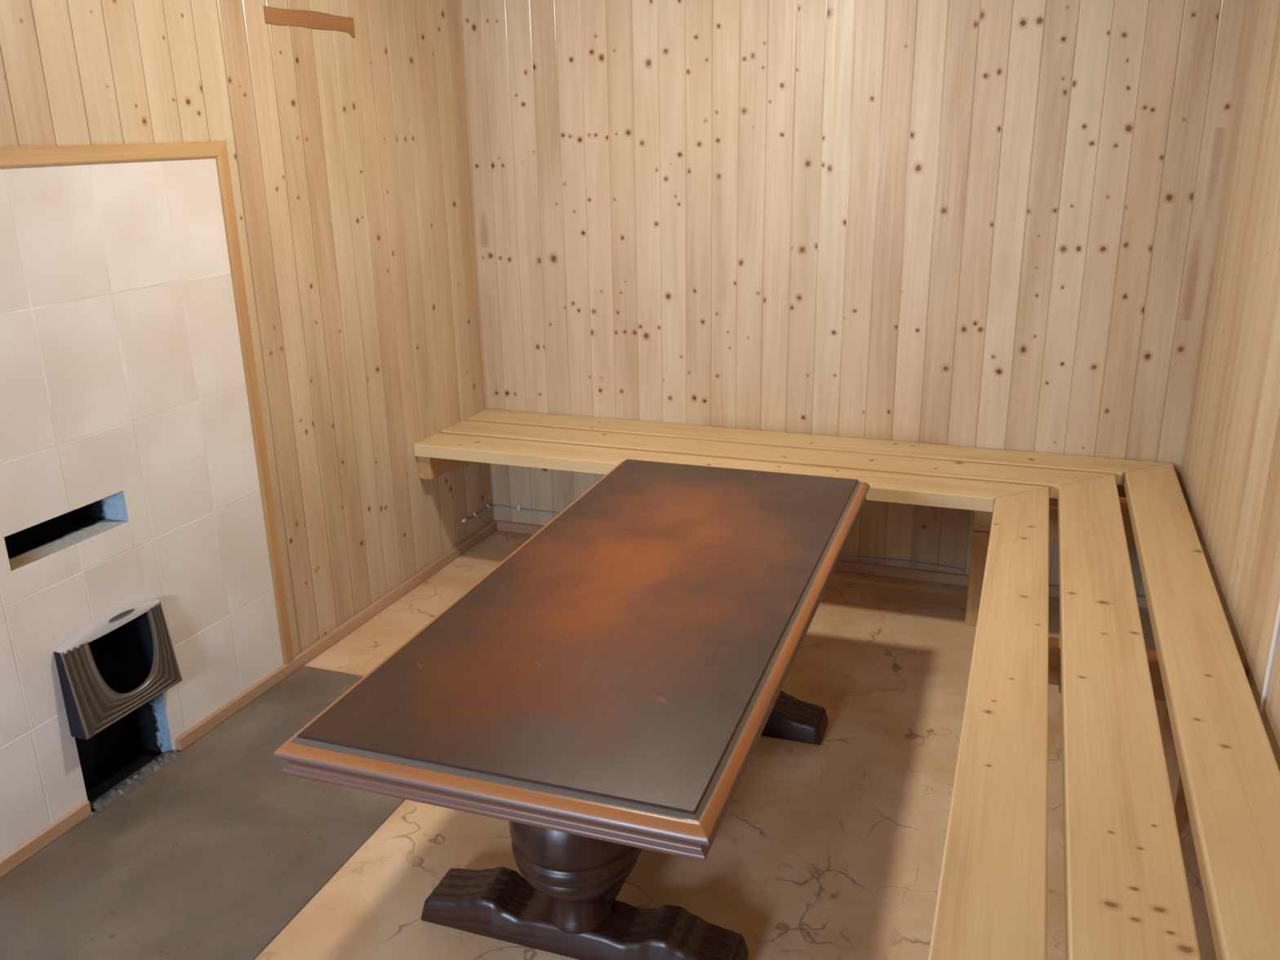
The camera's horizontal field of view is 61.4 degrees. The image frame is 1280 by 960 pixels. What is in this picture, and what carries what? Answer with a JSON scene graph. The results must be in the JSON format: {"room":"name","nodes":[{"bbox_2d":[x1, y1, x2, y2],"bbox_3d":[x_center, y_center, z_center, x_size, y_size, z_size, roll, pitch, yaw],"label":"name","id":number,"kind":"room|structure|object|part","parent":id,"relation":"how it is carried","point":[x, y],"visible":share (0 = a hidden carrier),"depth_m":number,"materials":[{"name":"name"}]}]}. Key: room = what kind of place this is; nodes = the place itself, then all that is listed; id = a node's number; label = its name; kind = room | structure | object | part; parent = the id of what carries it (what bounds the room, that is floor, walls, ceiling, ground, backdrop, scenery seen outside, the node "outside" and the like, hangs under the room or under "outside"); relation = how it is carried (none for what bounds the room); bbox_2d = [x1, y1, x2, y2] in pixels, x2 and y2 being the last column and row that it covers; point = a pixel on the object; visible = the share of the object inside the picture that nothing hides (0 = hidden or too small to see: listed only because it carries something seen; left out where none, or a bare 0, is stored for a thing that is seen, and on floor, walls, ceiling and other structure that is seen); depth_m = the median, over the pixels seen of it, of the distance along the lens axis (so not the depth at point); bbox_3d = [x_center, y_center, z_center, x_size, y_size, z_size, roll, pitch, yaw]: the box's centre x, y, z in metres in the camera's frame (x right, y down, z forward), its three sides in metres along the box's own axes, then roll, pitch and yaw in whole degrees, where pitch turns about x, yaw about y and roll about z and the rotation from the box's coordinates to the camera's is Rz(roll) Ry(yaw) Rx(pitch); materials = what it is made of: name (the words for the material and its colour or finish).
{"room":"sauna","nodes":[
{"label":"sauna","id":0,"kind":"room"},
{"bbox_2d":[0,0,493,858],"bbox_3d":[-1.383,-0.068,1.729,0.124,1.860,4.405,6,20,21],"label":"wall","id":1,"kind":"structure","parent":0,"point":[129,473],"depth_m":2.52,"materials":[{"name":"brown wood"}]},
{"bbox_2d":[0,140,226,168],"bbox_3d":[-1.545,-0.280,1.060,0.013,0.035,3.228,6,20,21],"label":"trim","id":2,"kind":"structure","parent":1,"relation":"attached to","point":[11,157],"depth_m":2.17,"materials":[{"name":"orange wood"}]},
{"bbox_2d":[53,598,182,739],"bbox_3d":[-1.116,0.392,2.324,0.044,0.219,0.272,6,20,21],"label":"hood","id":3,"kind":"object","parent":1,"relation":"attached to","point":[91,706],"visible":1,"depth_m":2.27,"materials":[{"name":"metal"}]},
{"bbox_3d":[-1.166,0.443,2.210,0.042,0.196,0.003,6,19,19],"label":"panel","id":4,"kind":"part","parent":3,"relation":"part of","materials":[{"name":"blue metal"}]},
{"bbox_3d":[-1.544,0.366,1.261,0.005,1.335,3.196,6,20,21],"label":"tile panel","id":5,"kind":"part","parent":1,"relation":"part of","materials":[{"name":"tile"}]},
{"bbox_2d":[0,520,497,878],"bbox_3d":[-1.316,0.810,1.972,0.014,0.037,4.352,6,20,21],"label":"baseboard","id":6,"kind":"structure","parent":1,"relation":"attached to","point":[17,856],"depth_m":2.79,"materials":[{"name":"brown wood"}]},
{"bbox_2d":[215,143,293,664],"bbox_3d":[-0.949,-0.144,2.670,0.014,1.326,0.035,6,19,19],"label":"trim","id":7,"kind":"structure","parent":1,"relation":"attached to","point":[222,160],"depth_m":2.64,"materials":[{"name":"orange wood"}]},
{"bbox_2d":[262,5,355,38],"bbox_3d":[-0.827,-1.153,2.716,0.006,0.054,0.349,6,20,21],"label":"wooden strip","id":8,"kind":"object","parent":1,"relation":"attached to","point":[273,15],"visible":1,"depth_m":2.70,"materials":[{"name":"brown wood"}]},
{"bbox_2d":[0,529,1217,959],"bbox_3d":[-0.370,0.944,1.657,2.598,0.050,4.470,6,19,19],"label":"floor","id":9,"kind":"structure","parent":0,"point":[833,849],"depth_m":2.22,"materials":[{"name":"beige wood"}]},
{"bbox_2d":[0,665,404,959],"bbox_3d":[-1.229,1.008,1.403,0.682,0.016,3.234,6,19,19],"label":"floor mat","id":10,"kind":"object","parent":9,"relation":"on","point":[211,857],"depth_m":2.18,"materials":[{"name":"grey concrete"}]},
{"bbox_3d":[-1.133,0.668,2.419,0.057,0.013,0.235,6,19,19],"label":"foil strip","id":11,"kind":"part","parent":10,"relation":"part of","materials":[{"name":"silver metal"}]},
{"bbox_2d":[272,458,870,959],"bbox_3d":[0.022,0.443,2.211,0.662,0.540,1.476,5,19,19],"label":"table","id":12,"kind":"object","parent":9,"relation":"on","point":[607,691],"visible":1,"depth_m":1.82,"materials":[{"name":"brown wood"}]},
{"bbox_2d":[413,408,1279,959],"bbox_3d":[-0.119,0.607,1.866,2.196,0.450,3.596,6,19,19],"label":"bench","id":13,"kind":"object","parent":9,"relation":"on","point":[1126,894],"visible":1,"depth_m":1.86,"materials":[{"name":"beige wood"}]},
{"bbox_3d":[0.961,0.276,3.066,0.047,0.288,0.047,6,19,19],"label":"leg","id":14,"kind":"part","parent":13,"relation":"part of","materials":[{"name":"brown wood"}]},
{"bbox_3d":[1.377,0.181,3.131,0.040,0.412,0.044,6,19,19],"label":"leg","id":15,"kind":"part","parent":13,"relation":"part of","materials":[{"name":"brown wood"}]},
{"bbox_3d":[1.027,0.571,2.105,0.044,0.330,0.045,6,19,19],"label":"leg","id":16,"kind":"part","parent":13,"relation":"part of","materials":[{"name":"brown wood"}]},
{"bbox_2d":[461,0,1249,595],"bbox_3d":[0.499,-0.614,3.274,2.488,1.860,0.060,6,19,19],"label":"wall","id":17,"kind":"structure","parent":0,"point":[981,224],"depth_m":3.15,"materials":[{"name":"brown wood"}]},
{"bbox_2d":[466,504,964,571],"bbox_3d":[0.204,0.209,3.512,1.631,0.063,0.206,6,19,19],"label":"cable","id":18,"kind":"object","parent":17,"relation":"attached to","point":[505,507],"visible":0.47,"depth_m":3.44,"materials":[{"name":"grey plastic"}]},
{"bbox_2d":[496,520,1147,608],"bbox_3d":[0.502,0.263,3.528,2.161,0.036,0.013,6,19,19],"label":"baseboard","id":19,"kind":"structure","parent":17,"relation":"attached to","point":[945,578],"depth_m":3.42,"materials":[{"name":"brown wood"}]},
{"bbox_2d":[1178,0,1279,770],"bbox_3d":[0.807,0.155,0.941,0.060,1.860,4.450,6,19,19],"label":"wall","id":20,"kind":"structure","parent":0,"point":[1229,477],"depth_m":2.31,"materials":[{"name":"brown wood"}]},
{"bbox_2d":[1259,600,1279,711],"bbox_3d":[1.051,-0.287,1.619,0.006,1.437,0.009,6,19,19],"label":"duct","id":21,"kind":"object","parent":20,"relation":"attached to","point":[1277,626],"visible":1,"depth_m":1.81,"materials":[{"name":"white"}]}
]}

